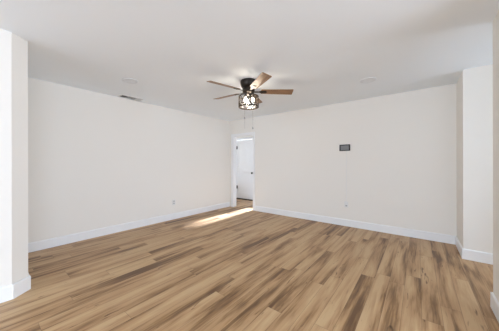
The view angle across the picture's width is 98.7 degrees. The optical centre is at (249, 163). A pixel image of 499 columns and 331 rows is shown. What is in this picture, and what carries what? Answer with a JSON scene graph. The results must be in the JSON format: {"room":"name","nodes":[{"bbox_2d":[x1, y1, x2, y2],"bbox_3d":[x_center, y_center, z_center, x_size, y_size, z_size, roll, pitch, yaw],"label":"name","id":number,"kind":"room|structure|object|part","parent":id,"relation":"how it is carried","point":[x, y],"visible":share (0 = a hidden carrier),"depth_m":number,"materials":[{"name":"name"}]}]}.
{"room":"empty living room","nodes":[
{"label":"empty living room","id":0,"kind":"room"},
{"bbox_2d":[0,29,27,287],"bbox_3d":[-4.632,0.025,0.026,1.460,2.440,6.310,0,0,38],"label":"wall","id":1,"kind":"structure","parent":0,"point":[13,49],"depth_m":1.97,"materials":[{"name":"white paint"}]},
{"bbox_2d":[28,77,229,242],"bbox_3d":[-1.913,0.020,4.561,0.120,2.440,4.180,0,0,38],"label":"wall","id":2,"kind":"structure","parent":0,"point":[96,160],"depth_m":3.81,"materials":[{"name":"white paint"}]},
{"bbox_2d":[0,202,229,302],"bbox_3d":[-3.282,1.177,1.624,1.360,0.132,10.468,0,0,38],"label":"baseboard","id":3,"kind":"structure","parent":2,"relation":"attached to","point":[62,240],"depth_m":3.46,"materials":[{"name":"white paint"}]},
{"bbox_2d":[0,199,498,330],"bbox_3d":[-0.875,1.298,0.405,10.120,0.120,11.950,0,0,38],"label":"floor","id":4,"kind":"structure","parent":0,"point":[238,268],"depth_m":2.28,"materials":[{"name":"brown wood"}]},
{"bbox_2d":[0,0,498,121],"bbox_3d":[-0.880,-1.276,0.405,10.120,0.150,11.950,0,0,38],"label":"ceiling","id":5,"kind":"structure","parent":0,"point":[320,50],"depth_m":2.18,"materials":[{"name":"white paint"}]},
{"bbox_2d":[122,78,137,83],"bbox_3d":[-1.736,-1.196,3.115,0.212,0.009,0.212,0,0,38],"label":"recessed light","id":6,"kind":"object","parent":5,"relation":"in","point":[127,80],"visible":1,"depth_m":3.10,"materials":[{"name":"white plastic"}]},
{"bbox_2d":[118,94,142,100],"bbox_3d":[-2.167,-1.191,3.919,0.170,0.016,0.370,0,0,38],"label":"ceiling vent","id":7,"kind":"object","parent":5,"relation":"in","point":[121,95],"visible":1,"depth_m":3.90,"materials":[{"name":"white metal"}]},
{"bbox_2d":[207,72,292,128],"bbox_3d":[0.029,-0.849,3.144,1.221,0.708,1.268,0,0,0],"label":"ceiling fan","id":8,"kind":"object","parent":5,"relation":"hanging from","point":[248,85],"visible":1,"depth_m":3.06,"materials":[{"name":"brown wood"}]},
{"bbox_3d":[-0.339,-1.049,2.884,0.470,0.006,0.132,0,14,-38],"label":"blade","id":9,"kind":"part","parent":8,"relation":"part of","materials":[{"name":"brown wood"}]},
{"bbox_3d":[-0.012,-1.044,3.139,0.180,0.111,0.180,0,0,0],"label":"motor","id":10,"kind":"part","parent":8,"relation":"part of","materials":[{"name":"brown metal"}]},
{"bbox_3d":[0.130,-1.050,2.749,0.132,0.006,0.470,15,-5,-19],"label":"blade","id":11,"kind":"part","parent":8,"relation":"part of","materials":[{"name":"brown wood"}]},
{"bbox_3d":[0.403,-1.051,3.154,0.470,0.006,0.132,0,-14,-2],"label":"blade","id":12,"kind":"part","parent":8,"relation":"part of","materials":[{"name":"brown wood"}]},
{"bbox_2d":[360,77,375,82],"bbox_3d":[1.719,-1.202,3.115,0.212,0.009,0.212,0,0,38],"label":"recessed light","id":13,"kind":"object","parent":5,"relation":"in","point":[371,79],"visible":1,"depth_m":3.11,"materials":[{"name":"white plastic"}]},
{"bbox_2d":[229,84,456,235],"bbox_3d":[0.782,0.016,5.176,6.325,2.440,0.120,0,0,38],"label":"wall","id":14,"kind":"structure","parent":0,"point":[402,155],"depth_m":3.99,"materials":[{"name":"white paint"}]},
{"bbox_2d":[231,132,254,210],"bbox_3d":[-0.147,0.208,5.907,0.836,2.058,0.152,0,0,38],"label":"trim","id":15,"kind":"structure","parent":14,"relation":"attached to","point":[233,136],"depth_m":6.07,"materials":[{"name":"white paint"}]},
{"bbox_2d":[339,144,349,150],"bbox_3d":[1.875,-0.307,4.222,0.196,0.124,0.024,0,0,38],"label":"control panel","id":16,"kind":"object","parent":14,"relation":"attached to","point":[346,147],"visible":1,"depth_m":4.21,"materials":[{"name":"grey plastic"}]},
{"bbox_2d":[346,151,346,197],"bbox_3d":[1.899,0.268,4.204,0.013,1.029,0.025,0,0,38],"label":"cable","id":17,"kind":"object","parent":16,"relation":"attached to","point":[346,151],"visible":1,"depth_m":4.21,"materials":[{"name":"white plastic"}]},
{"bbox_2d":[255,206,492,264],"bbox_3d":[2.173,1.167,3.611,5.636,0.132,0.619,0,0,38],"label":"baseboard","id":18,"kind":"structure","parent":14,"relation":"attached to","point":[450,239],"depth_m":3.71,"materials":[{"name":"white paint"}]},
{"bbox_2d":[456,64,492,253],"bbox_3d":[3.673,0.011,2.438,1.845,2.440,0.605,0,0,38],"label":"wall","id":19,"kind":"structure","parent":0,"point":[474,86],"depth_m":2.70,"materials":[{"name":"white paint"}]},
{"bbox_2d":[493,11,498,301],"bbox_3d":[3.228,0.011,0.462,3.500,2.440,0.720,0,0,38],"label":"wall","id":20,"kind":"structure","parent":0,"point":[496,19],"depth_m":1.75,"materials":[{"name":"white paint"}]},
{"bbox_2d":[490,292,498,322],"bbox_3d":[3.220,1.165,0.470,3.504,0.132,0.748,0,0,38],"label":"baseboard","id":21,"kind":"structure","parent":20,"relation":"attached to","point":[494,304],"depth_m":1.75,"materials":[{"name":"white paint"}]},
{"bbox_3d":[0.378,0.016,6.906,3.550,2.440,0.120,0,0,38],"label":"wall","id":22,"kind":"structure","parent":0,"visible":0},
{"bbox_2d":[236,139,252,200],"bbox_3d":[-0.163,0.220,7.280,0.800,2.035,0.122,0,0,38],"label":"door","id":23,"kind":"structure","parent":22,"relation":"in","point":[244,148],"depth_m":7.31,"materials":[{"name":"white paint"}]},
{"bbox_2d":[236,137,252,139],"bbox_3d":[-0.180,0.184,7.259,0.949,2.107,0.016,0,0,38],"label":"trim","id":24,"kind":"structure","parent":22,"relation":"attached to","point":[245,137],"depth_m":7.24,"materials":[{"name":"white paint"}]}
]}

